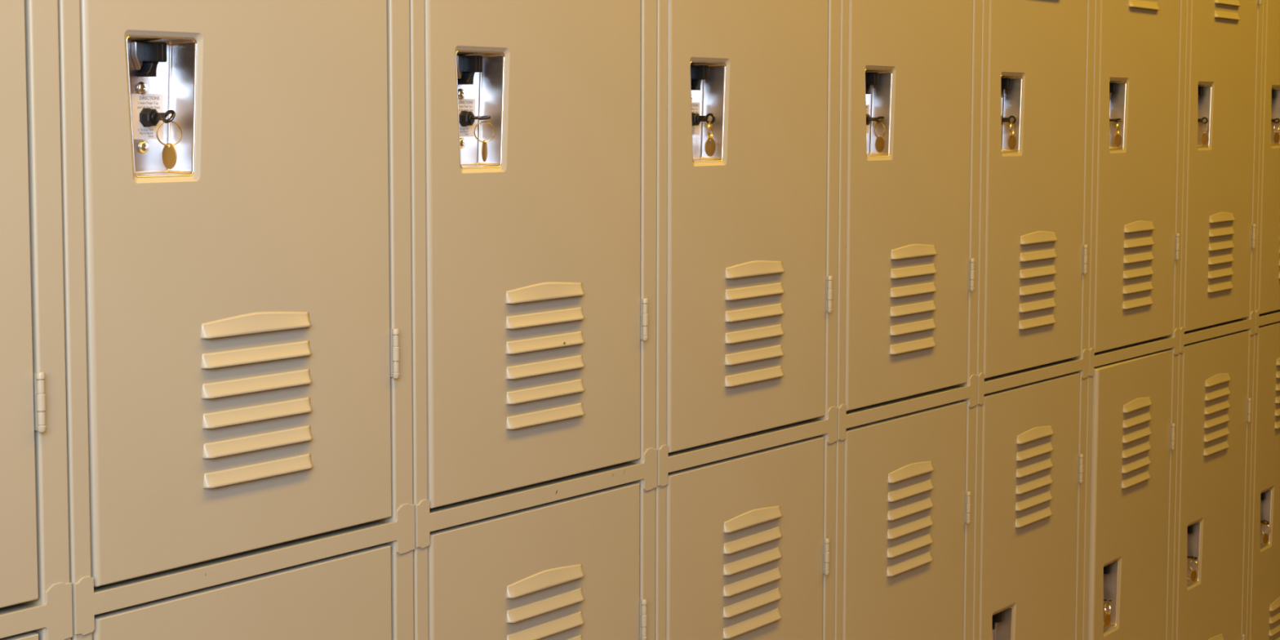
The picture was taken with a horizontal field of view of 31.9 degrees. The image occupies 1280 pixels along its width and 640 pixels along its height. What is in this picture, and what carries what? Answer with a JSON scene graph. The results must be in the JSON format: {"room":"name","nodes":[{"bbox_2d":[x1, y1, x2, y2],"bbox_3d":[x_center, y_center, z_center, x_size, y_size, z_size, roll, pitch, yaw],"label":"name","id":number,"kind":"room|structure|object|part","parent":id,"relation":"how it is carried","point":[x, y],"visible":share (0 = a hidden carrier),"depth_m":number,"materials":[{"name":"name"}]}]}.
{"room":"changing room","nodes":[
{"label":"changing room","id":0,"kind":"room"},
{"bbox_3d":[1.493,1.198,2.593,3.775,0.100,9.400,3,6,32],"label":"floor","id":1,"kind":"structure","parent":0,"visible":0},
{"bbox_2d":[0,0,72,639],"bbox_3d":[-0.781,0.299,1.795,0.457,1.822,0.455,3,6,32],"label":"locker","id":2,"kind":"object","parent":1,"relation":"on","point":[36,586],"visible":1,"depth_m":1.81,"materials":[{"name":"beige metal"}]},
{"bbox_3d":[-0.605,0.674,1.708,0.016,0.812,0.396,3,6,32],"label":"door","id":3,"kind":"part","parent":2,"relation":"part of","materials":[{"name":"beige paint"}]},
{"bbox_3d":[-0.603,-0.161,1.634,0.016,0.812,0.396,3,6,32],"label":"door","id":4,"kind":"part","parent":2,"relation":"part of","materials":[{"name":"beige paint"}]},
{"bbox_3d":[-0.604,0.257,1.677,0.024,0.049,0.454,3,6,32],"label":"cross rail","id":5,"kind":"part","parent":2,"relation":"part of","materials":[{"name":"beige metal"}]},
{"bbox_2d":[57,0,414,639],"bbox_3d":[-0.536,0.266,2.179,0.457,1.822,0.455,3,6,32],"label":"locker","id":6,"kind":"object","parent":1,"relation":"on","point":[237,313],"visible":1,"depth_m":2.02,"materials":[{"name":"beige metal"}]},
{"bbox_2d":[153,110,182,168],"bbox_3d":[-0.410,-0.156,1.937,0.026,0.051,0.014,2,5,17],"label":"key","id":7,"kind":"object","parent":6,"relation":"hanging from","point":[169,153],"visible":1,"depth_m":1.94,"materials":[{"name":"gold metal"}]},
{"bbox_3d":[-0.359,0.641,2.092,0.016,0.812,0.396,3,6,32],"label":"door","id":8,"kind":"part","parent":6,"relation":"part of","materials":[{"name":"beige paint"}]},
{"bbox_3d":[-0.358,0.223,2.060,0.024,0.049,0.454,3,6,32],"label":"cross rail","id":9,"kind":"part","parent":6,"relation":"part of","materials":[{"name":"beige metal"}]},
{"bbox_2d":[200,311,313,488],"bbox_3d":[-0.346,0.069,2.040,0.007,0.152,0.146,3,6,32],"label":"vent","id":10,"kind":"object","parent":6,"relation":"attached to","point":[257,366],"depth_m":2.04,"materials":[{"name":"beige metal"}]},
{"bbox_2d":[409,0,657,639],"bbox_3d":[-0.290,0.232,2.563,0.457,1.822,0.455,3,6,32],"label":"locker","id":11,"kind":"object","parent":1,"relation":"on","point":[534,262],"visible":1,"depth_m":2.40,"materials":[{"name":"beige metal"}]},
{"bbox_2d":[470,115,495,161],"bbox_3d":[-0.164,-0.188,2.322,0.026,0.048,0.016,3,6,32],"label":"key","id":12,"kind":"object","parent":11,"relation":"hanging from","point":[484,145],"visible":1,"depth_m":2.32,"materials":[{"name":"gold metal"}]},
{"bbox_3d":[-0.112,-0.228,2.402,0.016,0.812,0.396,3,6,32],"label":"door","id":13,"kind":"part","parent":11,"relation":"part of","materials":[{"name":"beige paint"}]},
{"bbox_3d":[-0.113,0.607,2.476,0.016,0.812,0.396,3,6,32],"label":"door","id":14,"kind":"part","parent":11,"relation":"part of","materials":[{"name":"beige paint"}]},
{"bbox_3d":[-0.112,0.189,2.444,0.024,0.049,0.454,3,6,32],"label":"cross rail","id":15,"kind":"part","parent":11,"relation":"part of","materials":[{"name":"beige metal"}]},
{"bbox_2d":[505,281,584,429],"bbox_3d":[-0.100,0.035,2.424,0.007,0.152,0.146,3,6,32],"label":"vent","id":16,"kind":"object","parent":11,"relation":"attached to","point":[544,321],"depth_m":2.42,"materials":[{"name":"beige metal"}]},
{"bbox_2d":[506,564,584,639],"bbox_3d":[-0.101,0.349,2.451,0.007,0.152,0.146,3,6,32],"label":"vent","id":17,"kind":"object","parent":11,"relation":"attached to","point":[544,602],"depth_m":2.45,"materials":[{"name":"beige metal"}]},
{"bbox_2d":[655,0,840,639],"bbox_3d":[-0.044,0.199,2.946,0.457,1.822,0.455,3,6,32],"label":"locker","id":18,"kind":"object","parent":1,"relation":"on","point":[747,232],"visible":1,"depth_m":2.79,"materials":[{"name":"beige metal"}]},
{"bbox_2d":[698,113,715,156],"bbox_3d":[0.083,-0.224,2.707,0.017,0.052,0.024,-3,6,-31],"label":"key","id":19,"kind":"object","parent":18,"relation":"hanging from","point":[709,145],"visible":1,"depth_m":2.70,"materials":[{"name":"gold metal"}]},
{"bbox_3d":[0.133,0.574,2.860,0.016,0.812,0.396,3,6,32],"label":"door","id":20,"kind":"part","parent":18,"relation":"part of","materials":[{"name":"beige paint"}]},
{"bbox_3d":[0.134,-0.261,2.786,0.016,0.812,0.396,3,6,32],"label":"door","id":21,"kind":"part","parent":18,"relation":"part of","materials":[{"name":"beige paint"}]},
{"bbox_3d":[0.134,0.156,2.828,0.024,0.049,0.454,3,6,32],"label":"cross rail","id":22,"kind":"part","parent":18,"relation":"part of","materials":[{"name":"beige metal"}]},
{"bbox_2d":[722,505,782,639],"bbox_3d":[0.145,0.316,2.835,0.007,0.152,0.146,3,6,32],"label":"vent","id":23,"kind":"object","parent":18,"relation":"attached to","point":[753,535],"depth_m":2.83,"materials":[{"name":"beige metal"}]},
{"bbox_2d":[724,260,784,386],"bbox_3d":[0.146,0.001,2.808,0.007,0.152,0.146,3,6,32],"label":"vent","id":24,"kind":"object","parent":18,"relation":"attached to","point":[754,290],"depth_m":2.81,"materials":[{"name":"beige metal"}]},
{"bbox_2d":[834,0,982,639],"bbox_3d":[0.202,0.165,3.330,0.457,1.822,0.455,3,6,32],"label":"locker","id":25,"kind":"object","parent":1,"relation":"on","point":[907,379],"visible":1,"depth_m":3.18,"materials":[{"name":"beige metal"}]},
{"bbox_2d":[868,116,885,152],"bbox_3d":[0.326,-0.256,3.089,0.024,0.050,0.019,1,5,10],"label":"key","id":26,"kind":"object","parent":25,"relation":"hanging from","point":[879,143],"visible":1,"depth_m":3.09,"materials":[{"name":"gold metal"}]},
{"bbox_3d":[0.378,0.540,3.244,0.016,0.812,0.396,3,6,32],"label":"door","id":27,"kind":"part","parent":25,"relation":"part of","materials":[{"name":"beige paint"}]},
{"bbox_3d":[0.380,0.122,3.212,0.024,0.049,0.454,3,6,32],"label":"cross rail","id":28,"kind":"part","parent":25,"relation":"part of","materials":[{"name":"beige metal"}]},
{"bbox_3d":[0.380,-0.295,3.170,0.016,0.812,0.396,3,6,32],"label":"door","id":29,"kind":"part","parent":25,"relation":"part of","materials":[{"name":"beige paint"}]},
{"bbox_2d":[886,461,933,576],"bbox_3d":[0.391,0.282,3.219,0.007,0.152,0.146,3,6,32],"label":"vent","id":30,"kind":"object","parent":25,"relation":"attached to","point":[909,484],"depth_m":3.22,"materials":[{"name":"beige metal"}]},
{"bbox_2d":[889,244,937,354],"bbox_3d":[0.392,-0.033,3.192,0.007,0.152,0.146,3,6,32],"label":"vent","id":31,"kind":"object","parent":25,"relation":"attached to","point":[913,267],"depth_m":3.19,"materials":[{"name":"beige metal"}]},
{"bbox_2d":[972,0,1094,639],"bbox_3d":[0.448,0.132,3.715,0.457,1.822,0.455,3,6,32],"label":"locker","id":32,"kind":"object","parent":1,"relation":"on","point":[1037,55],"visible":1,"depth_m":3.57,"materials":[{"name":"beige metal"}]},
{"bbox_2d":[1002,115,1016,149],"bbox_3d":[0.575,-0.291,3.475,0.018,0.052,0.023,-3,6,-28],"label":"key","id":33,"kind":"object","parent":32,"relation":"hanging from","point":[1011,141],"visible":1,"depth_m":3.47,"materials":[{"name":"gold metal"}]},
{"bbox_3d":[0.624,0.506,3.628,0.016,0.812,0.396,3,6,32],"label":"door","id":34,"kind":"part","parent":32,"relation":"part of","materials":[{"name":"beige paint"}]},
{"bbox_3d":[0.626,0.088,3.596,0.024,0.049,0.454,3,6,32],"label":"cross rail","id":35,"kind":"part","parent":32,"relation":"part of","materials":[{"name":"beige metal"}]},
{"bbox_2d":[1015,425,1053,527],"bbox_3d":[0.636,0.248,3.603,0.007,0.152,0.146,3,6,32],"label":"vent","id":36,"kind":"object","parent":32,"relation":"attached to","point":[1034,444],"depth_m":3.60,"materials":[{"name":"beige metal"}]},
{"bbox_3d":[0.626,-0.329,3.554,0.016,0.812,0.396,3,6,32],"label":"door","id":37,"kind":"part","parent":32,"relation":"part of","materials":[{"name":"beige paint"}]},
{"bbox_2d":[1018,231,1057,328],"bbox_3d":[0.637,-0.066,3.575,0.007,0.152,0.146,3,6,32],"label":"vent","id":38,"kind":"object","parent":32,"relation":"attached to","point":[1037,250],"depth_m":3.58,"materials":[{"name":"beige metal"}]},
{"bbox_2d":[1082,0,1186,639],"bbox_3d":[0.696,0.098,4.097,0.462,1.822,0.455,3,6,32],"label":"locker","id":39,"kind":"object","parent":1,"relation":"on","point":[1140,46],"visible":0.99,"depth_m":3.95,"materials":[{"name":"beige metal"}]},
{"bbox_2d":[1103,599,1111,626],"bbox_3d":[0.818,0.513,3.933,0.026,0.048,0.014,5,7,44],"label":"key","id":40,"kind":"object","parent":39,"relation":"hanging from","point":[1107,620],"visible":0.99,"depth_m":3.93,"materials":[{"name":"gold metal"}]},
{"bbox_2d":[1109,118,1121,146],"bbox_3d":[0.820,-0.323,3.860,0.019,0.049,0.024,-4,6,-36],"label":"key","id":41,"kind":"object","parent":39,"relation":"hanging from","point":[1117,140],"visible":0.98,"depth_m":3.86,"materials":[{"name":"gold metal"}]},
{"bbox_3d":[0.874,0.473,4.010,0.016,0.812,0.396,3,6,31],"label":"door","id":42,"kind":"part","parent":39,"relation":"part of","materials":[{"name":"beige paint"}]},
{"bbox_3d":[0.872,0.055,3.980,0.024,0.049,0.454,3,6,32],"label":"cross rail","id":43,"kind":"part","parent":39,"relation":"part of","materials":[{"name":"beige metal"}]},
{"bbox_3d":[0.872,-0.362,3.938,0.016,0.812,0.396,3,6,32],"label":"door","id":44,"kind":"part","parent":39,"relation":"part of","materials":[{"name":"beige paint"}]},
{"bbox_2d":[1121,396,1152,488],"bbox_3d":[0.886,0.215,3.985,0.007,0.152,0.146,3,6,31],"label":"vent","id":45,"kind":"object","parent":39,"relation":"attached to","point":[1136,411],"depth_m":3.98,"materials":[{"name":"beige metal"}]},
{"bbox_2d":[1122,220,1155,309],"bbox_3d":[0.883,-0.100,3.959,0.007,0.152,0.146,3,6,32],"label":"vent","id":46,"kind":"object","parent":39,"relation":"attached to","point":[1138,236],"depth_m":3.96,"materials":[{"name":"beige metal"}]},
{"bbox_2d":[1128,0,1159,9],"bbox_3d":[0.884,-0.621,3.912,0.007,0.152,0.146,3,6,32],"label":"vent","id":47,"kind":"object","parent":39,"relation":"attached to","point":[1133,4],"depth_m":3.92,"materials":[{"name":"beige metal"}]},
{"bbox_2d":[1171,0,1262,639],"bbox_3d":[0.940,0.064,4.482,0.457,1.822,0.455,3,6,32],"label":"locker","id":48,"kind":"object","parent":1,"relation":"on","point":[1224,46],"visible":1,"depth_m":4.35,"materials":[{"name":"beige metal"}]},
{"bbox_2d":[1186,555,1197,581],"bbox_3d":[1.064,0.478,4.316,0.026,0.049,0.013,3,6,32],"label":"key","id":49,"kind":"object","parent":48,"relation":"hanging from","point":[1193,575],"visible":0.98,"depth_m":4.32,"materials":[{"name":"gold metal"}]},
{"bbox_2d":[1197,116,1208,144],"bbox_3d":[1.065,-0.358,4.240,0.024,0.052,0.017,1,5,7],"label":"key","id":50,"kind":"object","parent":48,"relation":"hanging from","point":[1203,138],"visible":0.99,"depth_m":4.24,"materials":[{"name":"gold metal"}]},
{"bbox_3d":[1.116,0.439,4.396,0.016,0.812,0.396,3,6,32],"label":"door","id":51,"kind":"part","parent":48,"relation":"part of","materials":[{"name":"beige paint"}]},
{"bbox_2d":[1208,633,1224,639],"bbox_3d":[1.127,0.702,4.417,0.007,0.152,0.146,3,6,32],"label":"vent","id":52,"kind":"object","parent":48,"relation":"attached to","point":[1211,636],"depth_m":4.44,"materials":[{"name":"beige metal"}]},
{"bbox_2d":[1203,373,1231,455],"bbox_3d":[1.128,0.181,4.371,0.007,0.152,0.146,3,6,32],"label":"vent","id":53,"kind":"object","parent":48,"relation":"attached to","point":[1216,386],"depth_m":4.37,"materials":[{"name":"beige metal"}]},
{"bbox_3d":[1.118,0.021,4.364,0.024,0.049,0.454,3,6,32],"label":"cross rail","id":54,"kind":"part","parent":48,"relation":"part of","materials":[{"name":"beige metal"}]},
{"bbox_3d":[1.118,-0.396,4.322,0.016,0.812,0.396,3,6,32],"label":"door","id":55,"kind":"part","parent":48,"relation":"part of","materials":[{"name":"beige paint"}]},
{"bbox_2d":[1207,212,1235,292],"bbox_3d":[1.129,-0.134,4.343,0.007,0.152,0.146,3,6,32],"label":"vent","id":56,"kind":"object","parent":48,"relation":"attached to","point":[1221,226],"depth_m":4.34,"materials":[{"name":"beige metal"}]},
{"bbox_2d":[1214,0,1240,20],"bbox_3d":[1.130,-0.654,4.296,0.007,0.152,0.146,3,6,32],"label":"vent","id":57,"kind":"object","parent":48,"relation":"attached to","point":[1224,10],"depth_m":4.30,"materials":[{"name":"beige metal"}]},
{"bbox_2d":[1245,0,1279,639],"bbox_3d":[1.186,0.031,4.866,0.457,1.822,0.455,3,6,32],"label":"locker","id":58,"kind":"object","parent":1,"relation":"on","point":[1263,603],"visible":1,"depth_m":4.63,"materials":[{"name":"beige metal"}]},
{"bbox_3d":[1.362,0.406,4.780,0.016,0.812,0.396,3,6,32],"label":"door","id":59,"kind":"part","parent":58,"relation":"part of","materials":[{"name":"beige paint"}]},
{"bbox_2d":[1260,520,1270,543],"bbox_3d":[1.310,0.444,4.700,0.027,0.051,0.011,2,5,22],"label":"key","id":60,"kind":"object","parent":58,"relation":"hanging from","point":[1265,535],"visible":1,"depth_m":4.70,"materials":[{"name":"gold metal"}]},
{"bbox_3d":[1.364,-0.012,4.748,0.024,0.049,0.454,3,6,32],"label":"cross rail","id":61,"kind":"part","parent":58,"relation":"part of","materials":[{"name":"beige metal"}]},
{"bbox_3d":[1.364,-0.430,4.706,0.016,0.812,0.396,3,6,32],"label":"door","id":62,"kind":"part","parent":58,"relation":"part of","materials":[{"name":"beige paint"}]},
{"bbox_2d":[1268,596,1279,639],"bbox_3d":[1.373,0.668,4.801,0.007,0.152,0.146,3,6,32],"label":"vent","id":63,"kind":"object","parent":58,"relation":"attached to","point":[1273,602],"depth_m":4.76,"materials":[{"name":"beige metal"}]},
{"bbox_2d":[1271,118,1279,142],"bbox_3d":[1.310,-0.391,4.625,0.023,0.051,0.019,1,5,7],"label":"key","id":64,"kind":"object","parent":58,"relation":"hanging from","point":[1276,136],"visible":0.97,"depth_m":4.62,"materials":[{"name":"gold metal"}]},
{"bbox_2d":[1274,357,1279,428],"bbox_3d":[1.374,0.147,4.755,0.007,0.152,0.146,3,6,32],"label":"vent","id":65,"kind":"object","parent":58,"relation":"attached to","point":[1277,360],"depth_m":4.70,"materials":[{"name":"beige metal"}]}
]}

